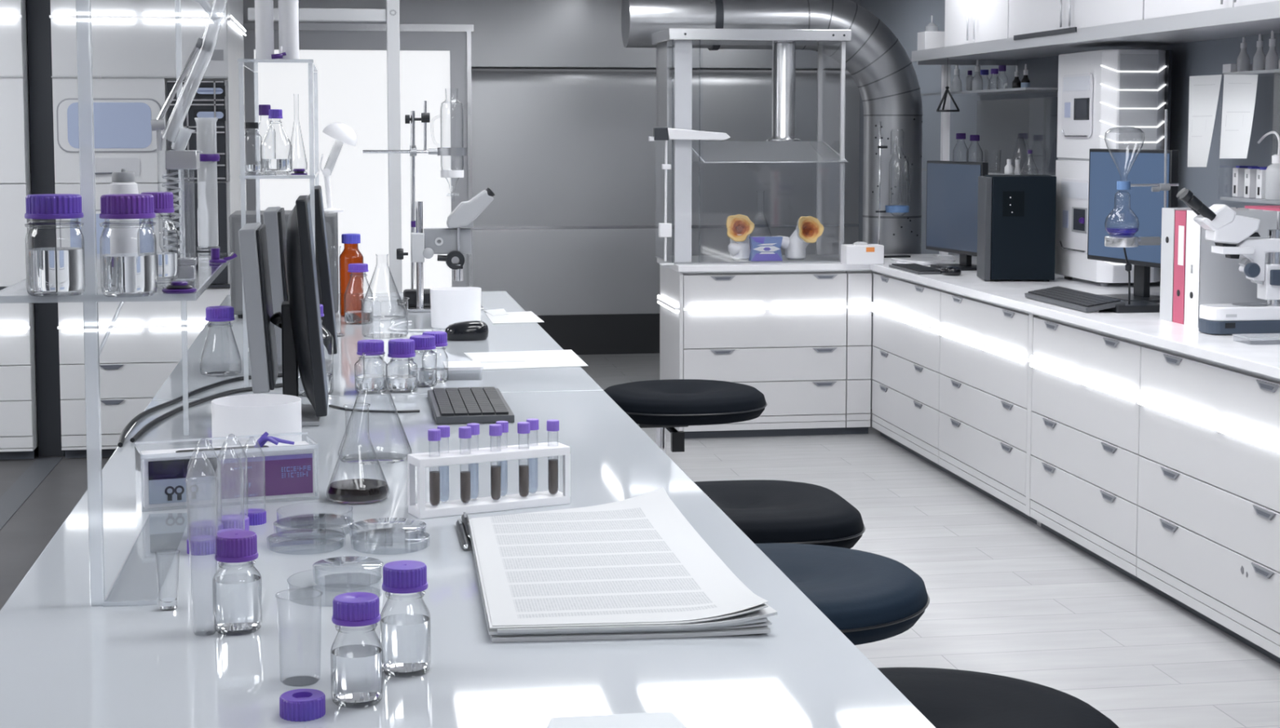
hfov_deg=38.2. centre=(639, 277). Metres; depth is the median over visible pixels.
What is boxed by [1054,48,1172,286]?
analyser
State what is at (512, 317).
paper sheet
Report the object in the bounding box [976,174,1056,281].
computer tower
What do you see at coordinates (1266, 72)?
glass shelf
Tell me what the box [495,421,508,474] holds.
test tube
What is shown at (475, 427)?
test tube
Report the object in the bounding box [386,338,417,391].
bottle
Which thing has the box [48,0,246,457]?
tall cabinet
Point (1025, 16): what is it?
upper cabinet
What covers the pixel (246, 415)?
container
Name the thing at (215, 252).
valve
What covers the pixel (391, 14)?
frame
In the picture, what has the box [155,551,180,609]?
vial
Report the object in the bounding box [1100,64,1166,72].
light
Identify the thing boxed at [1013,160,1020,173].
vial
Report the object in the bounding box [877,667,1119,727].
stool
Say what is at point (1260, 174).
pack
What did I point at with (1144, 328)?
countertop
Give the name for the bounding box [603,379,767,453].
stool
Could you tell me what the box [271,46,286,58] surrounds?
valve
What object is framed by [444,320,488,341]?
mouse
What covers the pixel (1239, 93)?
paper
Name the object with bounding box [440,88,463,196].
funnel
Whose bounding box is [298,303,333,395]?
bottle
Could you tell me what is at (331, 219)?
instrument case
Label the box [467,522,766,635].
paper sheet
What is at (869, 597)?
stool
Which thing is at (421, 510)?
test tube rack
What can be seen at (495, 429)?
test tube
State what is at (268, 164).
bottle
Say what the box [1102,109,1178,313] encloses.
stand
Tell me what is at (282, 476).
print
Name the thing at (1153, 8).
upper cabinet
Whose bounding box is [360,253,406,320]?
flask
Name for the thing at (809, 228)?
specimen
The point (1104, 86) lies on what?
light
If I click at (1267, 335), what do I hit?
paper
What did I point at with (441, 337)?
bottle
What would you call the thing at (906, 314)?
base cabinet
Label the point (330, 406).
cable
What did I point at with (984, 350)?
base cabinet
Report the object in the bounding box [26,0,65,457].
pillar
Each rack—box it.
[0,0,233,607]
[237,58,319,387]
[407,441,570,519]
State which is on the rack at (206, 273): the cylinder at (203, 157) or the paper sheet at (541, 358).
the cylinder at (203, 157)
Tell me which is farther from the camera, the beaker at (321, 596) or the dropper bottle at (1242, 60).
the dropper bottle at (1242, 60)
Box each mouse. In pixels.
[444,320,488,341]
[939,266,960,275]
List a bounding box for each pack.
[1232,165,1257,196]
[1244,166,1266,197]
[1256,167,1266,198]
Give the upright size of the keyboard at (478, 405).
0.024 m
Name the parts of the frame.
post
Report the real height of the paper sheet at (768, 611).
0.020 m
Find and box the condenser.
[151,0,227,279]
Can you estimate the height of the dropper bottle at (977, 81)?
0.170 m
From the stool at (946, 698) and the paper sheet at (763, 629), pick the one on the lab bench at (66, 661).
the paper sheet at (763, 629)
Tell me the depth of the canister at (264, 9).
4.90 m
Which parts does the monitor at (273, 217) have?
panel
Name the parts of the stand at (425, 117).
cross rod, plate, rod, short rod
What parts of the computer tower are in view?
vent panel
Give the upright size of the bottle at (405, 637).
0.139 m
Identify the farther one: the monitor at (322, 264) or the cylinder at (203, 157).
the monitor at (322, 264)
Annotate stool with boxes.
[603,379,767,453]
[693,480,865,548]
[755,543,929,645]
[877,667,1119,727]
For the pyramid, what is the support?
hanging from the wall shelf at (1251, 20)
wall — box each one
[243,0,860,315]
[857,0,1279,253]
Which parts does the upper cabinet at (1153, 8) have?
door, door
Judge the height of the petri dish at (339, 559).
0.026 m
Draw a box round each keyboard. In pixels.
[427,386,514,424]
[888,263,940,274]
[1024,285,1125,312]
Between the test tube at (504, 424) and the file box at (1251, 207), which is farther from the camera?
the file box at (1251, 207)
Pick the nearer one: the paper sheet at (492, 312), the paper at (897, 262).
the paper sheet at (492, 312)
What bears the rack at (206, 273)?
on the lab bench at (66, 661)
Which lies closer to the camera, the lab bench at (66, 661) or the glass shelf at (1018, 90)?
the lab bench at (66, 661)
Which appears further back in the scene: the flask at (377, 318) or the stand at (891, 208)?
the stand at (891, 208)
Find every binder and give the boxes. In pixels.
[1159,207,1248,321]
[1172,210,1186,324]
[1184,209,1277,328]
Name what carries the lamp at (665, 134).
on the countertop
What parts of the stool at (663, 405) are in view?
lever, seat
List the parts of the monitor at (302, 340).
monitor, panel, swivel arm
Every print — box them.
[148,457,217,504]
[220,453,312,499]
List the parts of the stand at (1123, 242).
plate, support arm, clamp rod, rod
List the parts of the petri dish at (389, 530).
lid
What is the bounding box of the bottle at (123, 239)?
[108,168,139,253]
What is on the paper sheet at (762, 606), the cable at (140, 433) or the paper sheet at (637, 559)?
the paper sheet at (637, 559)
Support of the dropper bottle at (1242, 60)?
on the glass shelf at (1266, 72)
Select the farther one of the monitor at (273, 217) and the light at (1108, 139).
the light at (1108, 139)
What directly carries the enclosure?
on the countertop
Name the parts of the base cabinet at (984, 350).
handle, handle, handle, plinth panel, plinth panel, drawer, drawer, drawer, handle, handle, handle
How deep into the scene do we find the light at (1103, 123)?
8.20 m
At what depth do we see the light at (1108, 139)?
8.21 m
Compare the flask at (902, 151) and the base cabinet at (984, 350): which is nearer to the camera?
the base cabinet at (984, 350)
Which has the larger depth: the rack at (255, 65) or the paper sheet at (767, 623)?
the rack at (255, 65)
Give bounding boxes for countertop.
[657,253,1279,381]
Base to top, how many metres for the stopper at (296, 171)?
0.016 m
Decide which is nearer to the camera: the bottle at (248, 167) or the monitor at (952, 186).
the bottle at (248, 167)
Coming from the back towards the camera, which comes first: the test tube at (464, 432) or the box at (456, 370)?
the box at (456, 370)
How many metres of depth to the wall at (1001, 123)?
10.12 m
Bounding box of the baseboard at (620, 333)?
[536,313,659,355]
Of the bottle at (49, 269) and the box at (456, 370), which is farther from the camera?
the box at (456, 370)
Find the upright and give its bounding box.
[933,64,953,256]
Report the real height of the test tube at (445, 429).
0.140 m
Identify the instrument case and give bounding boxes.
[228,210,338,318]
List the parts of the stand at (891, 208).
rod, clamp arm, plate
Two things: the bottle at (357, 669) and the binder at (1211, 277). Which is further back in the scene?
the binder at (1211, 277)
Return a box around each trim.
[0,457,62,530]
[472,223,858,229]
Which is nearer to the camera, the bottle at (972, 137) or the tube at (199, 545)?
the tube at (199, 545)
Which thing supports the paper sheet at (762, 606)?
on the paper sheet at (768, 611)
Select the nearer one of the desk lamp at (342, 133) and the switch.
the desk lamp at (342, 133)
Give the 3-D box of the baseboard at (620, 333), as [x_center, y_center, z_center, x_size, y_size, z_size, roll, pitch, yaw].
[0.207,0.402,13.467,2.846,0.290,0.050,-1,5,-9]
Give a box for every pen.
[456,518,469,550]
[461,512,471,539]
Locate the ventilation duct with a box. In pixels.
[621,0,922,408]
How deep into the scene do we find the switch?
7.14 m
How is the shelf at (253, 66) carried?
attached to the rack at (255, 65)
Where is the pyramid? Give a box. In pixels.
[936,68,959,111]
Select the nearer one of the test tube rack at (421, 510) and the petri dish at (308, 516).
the petri dish at (308, 516)
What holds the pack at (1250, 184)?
on the glass shelf at (1266, 72)
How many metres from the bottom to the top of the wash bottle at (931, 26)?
0.090 m
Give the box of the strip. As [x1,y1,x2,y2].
[1025,313,1040,526]
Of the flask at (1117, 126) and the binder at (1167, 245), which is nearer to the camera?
the binder at (1167, 245)
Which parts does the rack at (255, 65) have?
post, post, post, post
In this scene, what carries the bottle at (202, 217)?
on the rack at (206, 273)
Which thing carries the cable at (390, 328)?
on the lab bench at (220, 353)
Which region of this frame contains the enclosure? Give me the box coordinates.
[652,27,851,263]
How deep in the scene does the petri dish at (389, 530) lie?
3.13 m
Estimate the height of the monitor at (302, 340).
0.533 m
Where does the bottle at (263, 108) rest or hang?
on the rack at (255, 65)
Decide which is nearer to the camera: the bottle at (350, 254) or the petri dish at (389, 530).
the petri dish at (389, 530)
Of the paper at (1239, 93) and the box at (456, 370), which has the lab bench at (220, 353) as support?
the box at (456, 370)
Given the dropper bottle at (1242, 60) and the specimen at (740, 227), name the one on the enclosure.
the specimen at (740, 227)
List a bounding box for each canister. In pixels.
[254,0,274,58]
[278,0,299,58]
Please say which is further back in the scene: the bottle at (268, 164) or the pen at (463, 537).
the bottle at (268, 164)
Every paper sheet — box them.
[463,349,588,369]
[466,351,524,362]
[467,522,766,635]
[468,519,768,629]
[471,487,768,626]
[484,308,507,315]
[484,311,544,324]
[490,626,769,642]
[497,500,777,633]
[497,618,771,636]
[546,711,687,727]
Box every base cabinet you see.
[656,264,848,438]
[843,271,871,434]
[868,272,948,473]
[935,290,1036,524]
[1026,315,1148,588]
[1133,345,1279,663]
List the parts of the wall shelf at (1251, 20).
tag rail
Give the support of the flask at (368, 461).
on the lab bench at (66, 661)
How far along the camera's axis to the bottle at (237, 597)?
2.54 m
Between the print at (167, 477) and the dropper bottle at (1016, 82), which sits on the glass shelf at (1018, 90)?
the dropper bottle at (1016, 82)
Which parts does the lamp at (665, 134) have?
stem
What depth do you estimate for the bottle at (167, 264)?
2.85 m
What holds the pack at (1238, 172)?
on the glass shelf at (1266, 72)
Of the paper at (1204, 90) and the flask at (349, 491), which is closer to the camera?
the flask at (349, 491)
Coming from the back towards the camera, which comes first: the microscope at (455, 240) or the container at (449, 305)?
the microscope at (455, 240)
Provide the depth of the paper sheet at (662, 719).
2.17 m
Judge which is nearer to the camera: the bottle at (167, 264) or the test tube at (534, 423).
the bottle at (167, 264)
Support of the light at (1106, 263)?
attached to the analyser
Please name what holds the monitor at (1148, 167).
on the countertop
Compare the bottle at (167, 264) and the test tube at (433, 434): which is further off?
the test tube at (433, 434)
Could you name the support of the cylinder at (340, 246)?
on the lab bench at (220, 353)
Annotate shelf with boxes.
[0,252,231,295]
[243,62,316,71]
[244,168,318,175]
[911,0,1279,65]
[920,87,1057,96]
[921,97,1055,176]
[1220,68,1279,204]
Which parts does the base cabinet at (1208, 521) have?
handle, handle, handle, plinth panel, plinth panel, drawer, drawer, drawer, handle, handle, handle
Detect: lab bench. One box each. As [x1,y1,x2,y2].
[0,391,935,727]
[151,291,603,400]
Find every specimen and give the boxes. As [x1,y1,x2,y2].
[726,213,754,260]
[774,215,823,259]
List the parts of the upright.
foot plate, post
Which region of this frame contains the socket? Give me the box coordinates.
[1225,322,1235,328]
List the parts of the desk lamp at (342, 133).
stem, arm, lamp shade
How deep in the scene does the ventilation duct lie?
10.57 m
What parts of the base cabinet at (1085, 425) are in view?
handle, handle, handle, plinth panel, plinth panel, drawer, drawer, drawer, handle, handle, handle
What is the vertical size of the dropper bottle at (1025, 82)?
0.128 m
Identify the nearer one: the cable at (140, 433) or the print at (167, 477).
the print at (167, 477)
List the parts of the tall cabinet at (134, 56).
plinth panel, plinth panel, drawer, door, handle, door, handle, handle, recess plate, drawer, panel, drawer, grid rail, instrument panel, grid rail, grid rail, grid rail, grid rail, grid rail, panel, grid rail, grid rail, grey plate, corner post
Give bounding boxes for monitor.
[238,195,328,426]
[262,206,288,365]
[277,185,337,373]
[925,160,988,271]
[1087,148,1178,302]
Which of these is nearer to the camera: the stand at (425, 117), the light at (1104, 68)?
the stand at (425, 117)
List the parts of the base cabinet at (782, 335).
panel, handle, handle, plinth panel, drawer, drawer, plinth panel, drawer, handle, handle, handle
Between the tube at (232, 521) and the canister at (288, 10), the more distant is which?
the canister at (288, 10)
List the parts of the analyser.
bay glass, bay frame, purple knob, bay glass, bay frame, chevron panel, panel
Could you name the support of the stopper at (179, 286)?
on the rack at (206, 273)
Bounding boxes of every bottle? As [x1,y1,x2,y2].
[24,193,85,296]
[99,193,157,296]
[108,168,139,253]
[137,191,178,279]
[197,181,208,247]
[200,306,241,376]
[212,530,262,633]
[244,122,262,173]
[254,104,275,164]
[260,109,292,173]
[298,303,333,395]
[330,591,383,706]
[338,233,364,316]
[343,263,373,324]
[354,339,387,392]
[379,560,431,675]
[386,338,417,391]
[408,334,436,386]
[422,331,448,382]
[924,15,937,31]
[951,65,961,91]
[952,133,968,153]
[965,70,973,90]
[966,134,982,151]
[972,59,982,90]
[980,69,989,89]
[989,68,999,88]
[996,65,1008,88]
[1004,159,1013,173]
[1012,65,1021,88]
[1021,63,1030,87]
[1236,36,1249,71]
[1253,33,1265,70]
[1257,130,1279,199]
[1265,30,1278,69]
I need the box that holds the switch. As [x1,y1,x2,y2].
[1124,262,1132,271]
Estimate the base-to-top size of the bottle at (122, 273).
0.142 m
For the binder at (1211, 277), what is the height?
0.414 m
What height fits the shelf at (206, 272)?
0.009 m
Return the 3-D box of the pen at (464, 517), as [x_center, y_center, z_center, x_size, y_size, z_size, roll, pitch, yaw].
[-0.300,0.432,3.209,0.013,0.014,0.184,-1,5,-9]
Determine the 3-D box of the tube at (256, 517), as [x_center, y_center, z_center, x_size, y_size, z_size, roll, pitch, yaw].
[-0.684,0.357,3.266,0.045,0.155,0.045,-1,5,-9]
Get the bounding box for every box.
[134,431,319,511]
[443,360,483,380]
[748,235,782,261]
[840,241,884,264]
[917,31,944,50]
[1244,205,1279,302]
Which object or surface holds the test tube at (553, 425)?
in the test tube rack at (421, 510)
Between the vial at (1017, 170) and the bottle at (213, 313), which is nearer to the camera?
the bottle at (213, 313)
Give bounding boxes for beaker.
[276,595,321,684]
[360,296,409,337]
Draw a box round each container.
[211,394,302,446]
[430,286,481,328]
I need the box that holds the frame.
[247,0,402,293]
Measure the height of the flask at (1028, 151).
0.123 m
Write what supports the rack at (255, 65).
on the lab bench at (220, 353)
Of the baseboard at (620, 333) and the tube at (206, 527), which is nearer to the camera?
the tube at (206, 527)
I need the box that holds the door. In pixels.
[243,22,473,293]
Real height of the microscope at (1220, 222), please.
0.503 m
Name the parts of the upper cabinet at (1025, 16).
door, handle, handle, door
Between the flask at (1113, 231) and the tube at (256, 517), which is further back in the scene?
the flask at (1113, 231)
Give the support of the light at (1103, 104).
attached to the analyser
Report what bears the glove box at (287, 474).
on the lab bench at (66, 661)
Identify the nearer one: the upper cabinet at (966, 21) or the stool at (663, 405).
the stool at (663, 405)
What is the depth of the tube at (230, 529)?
3.10 m
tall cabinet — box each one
[0,0,38,459]
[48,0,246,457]
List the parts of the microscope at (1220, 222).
maker plate, stage plate, focus knob, arm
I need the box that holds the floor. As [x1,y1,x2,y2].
[0,353,1279,727]
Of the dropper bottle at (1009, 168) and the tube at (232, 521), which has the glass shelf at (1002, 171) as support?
the dropper bottle at (1009, 168)
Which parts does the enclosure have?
white panel, white post, floor plate, corner post, corner post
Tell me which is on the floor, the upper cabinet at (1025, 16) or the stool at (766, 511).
the stool at (766, 511)
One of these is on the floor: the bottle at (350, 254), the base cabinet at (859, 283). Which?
the base cabinet at (859, 283)
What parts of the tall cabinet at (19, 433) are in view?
panel, door, door, drawer, drawer, plinth panel, plinth panel, drawer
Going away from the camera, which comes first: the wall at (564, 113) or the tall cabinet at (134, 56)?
the tall cabinet at (134, 56)
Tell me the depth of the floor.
6.59 m
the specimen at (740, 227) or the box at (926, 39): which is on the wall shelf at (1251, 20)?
the box at (926, 39)
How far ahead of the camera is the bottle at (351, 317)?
6.60 m
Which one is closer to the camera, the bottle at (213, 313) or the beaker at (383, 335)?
the bottle at (213, 313)
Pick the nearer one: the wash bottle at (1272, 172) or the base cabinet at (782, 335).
the wash bottle at (1272, 172)
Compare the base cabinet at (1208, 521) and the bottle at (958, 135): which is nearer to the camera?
the base cabinet at (1208, 521)
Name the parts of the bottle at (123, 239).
lid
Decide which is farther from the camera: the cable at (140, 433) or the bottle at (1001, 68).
the bottle at (1001, 68)
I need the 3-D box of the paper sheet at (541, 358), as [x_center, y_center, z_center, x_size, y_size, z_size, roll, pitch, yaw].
[-0.349,0.247,5.586,0.342,0.001,0.442,-1,5,-9]
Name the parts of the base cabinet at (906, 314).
handle, handle, handle, plinth panel, plinth panel, drawer, drawer, drawer, handle, handle, handle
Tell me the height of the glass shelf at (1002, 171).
0.412 m
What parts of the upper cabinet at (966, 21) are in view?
door, handle, handle, door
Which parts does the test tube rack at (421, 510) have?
post, post, plate, plate, post, post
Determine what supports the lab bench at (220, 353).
on the floor
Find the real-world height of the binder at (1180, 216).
0.410 m
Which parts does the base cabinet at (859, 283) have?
plinth panel, plinth panel, drawer, drawer, drawer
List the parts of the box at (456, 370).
lid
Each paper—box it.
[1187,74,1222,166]
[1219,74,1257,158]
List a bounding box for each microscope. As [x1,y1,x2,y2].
[396,187,494,312]
[1176,187,1279,334]
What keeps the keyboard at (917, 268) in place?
on the countertop
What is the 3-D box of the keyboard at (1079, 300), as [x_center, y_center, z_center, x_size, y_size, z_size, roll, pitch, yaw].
[1.741,0.084,7.432,0.160,0.047,0.655,-1,5,-9]
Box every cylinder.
[195,120,220,250]
[329,246,344,337]
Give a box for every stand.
[362,100,466,305]
[875,121,911,257]
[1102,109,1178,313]
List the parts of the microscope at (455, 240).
locking knob, plate, boom arm, head post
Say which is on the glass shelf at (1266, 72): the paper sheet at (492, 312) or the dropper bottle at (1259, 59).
the dropper bottle at (1259, 59)
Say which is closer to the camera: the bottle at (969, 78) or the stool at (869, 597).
the stool at (869, 597)
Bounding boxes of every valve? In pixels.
[208,248,237,262]
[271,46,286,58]
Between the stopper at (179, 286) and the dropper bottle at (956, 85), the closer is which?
the stopper at (179, 286)
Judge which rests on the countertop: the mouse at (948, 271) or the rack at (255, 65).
the mouse at (948, 271)
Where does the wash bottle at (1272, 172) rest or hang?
on the glass shelf at (1266, 72)
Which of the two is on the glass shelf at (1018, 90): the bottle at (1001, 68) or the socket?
the bottle at (1001, 68)
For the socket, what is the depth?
6.33 m
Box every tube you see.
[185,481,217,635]
[186,441,222,537]
[186,451,217,555]
[215,448,244,535]
[216,435,248,530]
[239,440,266,525]
[427,428,440,506]
[436,425,449,502]
[458,426,471,503]
[466,422,479,498]
[488,423,502,501]
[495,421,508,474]
[517,422,529,497]
[526,418,538,493]
[546,419,559,495]
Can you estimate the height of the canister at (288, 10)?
0.178 m
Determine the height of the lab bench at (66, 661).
0.954 m
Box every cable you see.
[117,373,282,447]
[129,382,282,442]
[328,404,419,413]
[388,320,431,332]
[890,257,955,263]
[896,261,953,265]
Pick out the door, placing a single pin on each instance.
(350, 60)
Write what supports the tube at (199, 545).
on the lab bench at (66, 661)
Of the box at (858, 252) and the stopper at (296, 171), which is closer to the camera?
the stopper at (296, 171)
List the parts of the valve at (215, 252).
spout, lever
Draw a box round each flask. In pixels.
[325,403,390,504]
[337,351,412,465]
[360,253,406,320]
[888,151,911,216]
[1021,150,1038,173]
[1104,126,1145,181]
[1104,191,1139,235]
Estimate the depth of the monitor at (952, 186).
9.34 m
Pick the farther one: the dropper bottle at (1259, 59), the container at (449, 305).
the dropper bottle at (1259, 59)
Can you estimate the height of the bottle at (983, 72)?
0.118 m
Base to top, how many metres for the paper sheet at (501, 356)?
0.001 m
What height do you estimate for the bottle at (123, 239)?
0.169 m
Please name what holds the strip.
on the floor
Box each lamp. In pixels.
[319,122,356,213]
[648,127,729,265]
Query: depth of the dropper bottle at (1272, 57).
7.20 m
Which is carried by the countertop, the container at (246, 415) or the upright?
the upright
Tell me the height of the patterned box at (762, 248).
0.128 m
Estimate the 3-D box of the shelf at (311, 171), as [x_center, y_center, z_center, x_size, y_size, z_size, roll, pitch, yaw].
[-1.028,-0.301,5.323,0.193,0.008,0.850,-1,5,-9]
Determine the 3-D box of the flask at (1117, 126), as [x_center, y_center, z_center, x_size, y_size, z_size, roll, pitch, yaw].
[1.866,-0.469,7.122,0.152,0.229,0.152,-1,5,-9]
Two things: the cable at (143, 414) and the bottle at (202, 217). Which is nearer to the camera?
the bottle at (202, 217)
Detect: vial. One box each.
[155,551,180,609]
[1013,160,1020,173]
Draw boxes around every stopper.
[161,280,196,293]
[291,168,306,174]
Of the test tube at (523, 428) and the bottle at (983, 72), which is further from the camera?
the bottle at (983, 72)
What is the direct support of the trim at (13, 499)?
on the floor
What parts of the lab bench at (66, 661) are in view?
frame, loose cap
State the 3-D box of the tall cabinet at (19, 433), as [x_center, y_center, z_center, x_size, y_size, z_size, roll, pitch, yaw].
[-3.609,-0.472,9.616,1.047,2.650,1.522,-1,5,-9]
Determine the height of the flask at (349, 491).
0.179 m
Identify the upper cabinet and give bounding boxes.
[944,0,1008,46]
[1008,0,1144,37]
[1143,0,1279,18]
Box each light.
[1098,135,1164,142]
[1099,101,1165,109]
[1099,120,1164,127]
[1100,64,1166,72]
[1100,83,1166,90]
[1104,261,1125,265]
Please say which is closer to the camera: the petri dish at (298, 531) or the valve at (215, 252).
the petri dish at (298, 531)
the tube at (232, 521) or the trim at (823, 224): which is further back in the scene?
the trim at (823, 224)
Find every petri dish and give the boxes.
[266,528,346,548]
[273,514,354,532]
[312,556,381,580]
[349,517,426,536]
[350,528,430,548]
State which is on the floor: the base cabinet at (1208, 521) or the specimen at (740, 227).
the base cabinet at (1208, 521)
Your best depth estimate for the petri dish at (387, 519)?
3.13 m
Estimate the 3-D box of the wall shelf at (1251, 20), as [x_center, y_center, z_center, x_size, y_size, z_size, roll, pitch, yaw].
[2.306,-0.977,7.184,0.618,0.082,6.380,-1,5,-9]
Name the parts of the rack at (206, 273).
post, plate, post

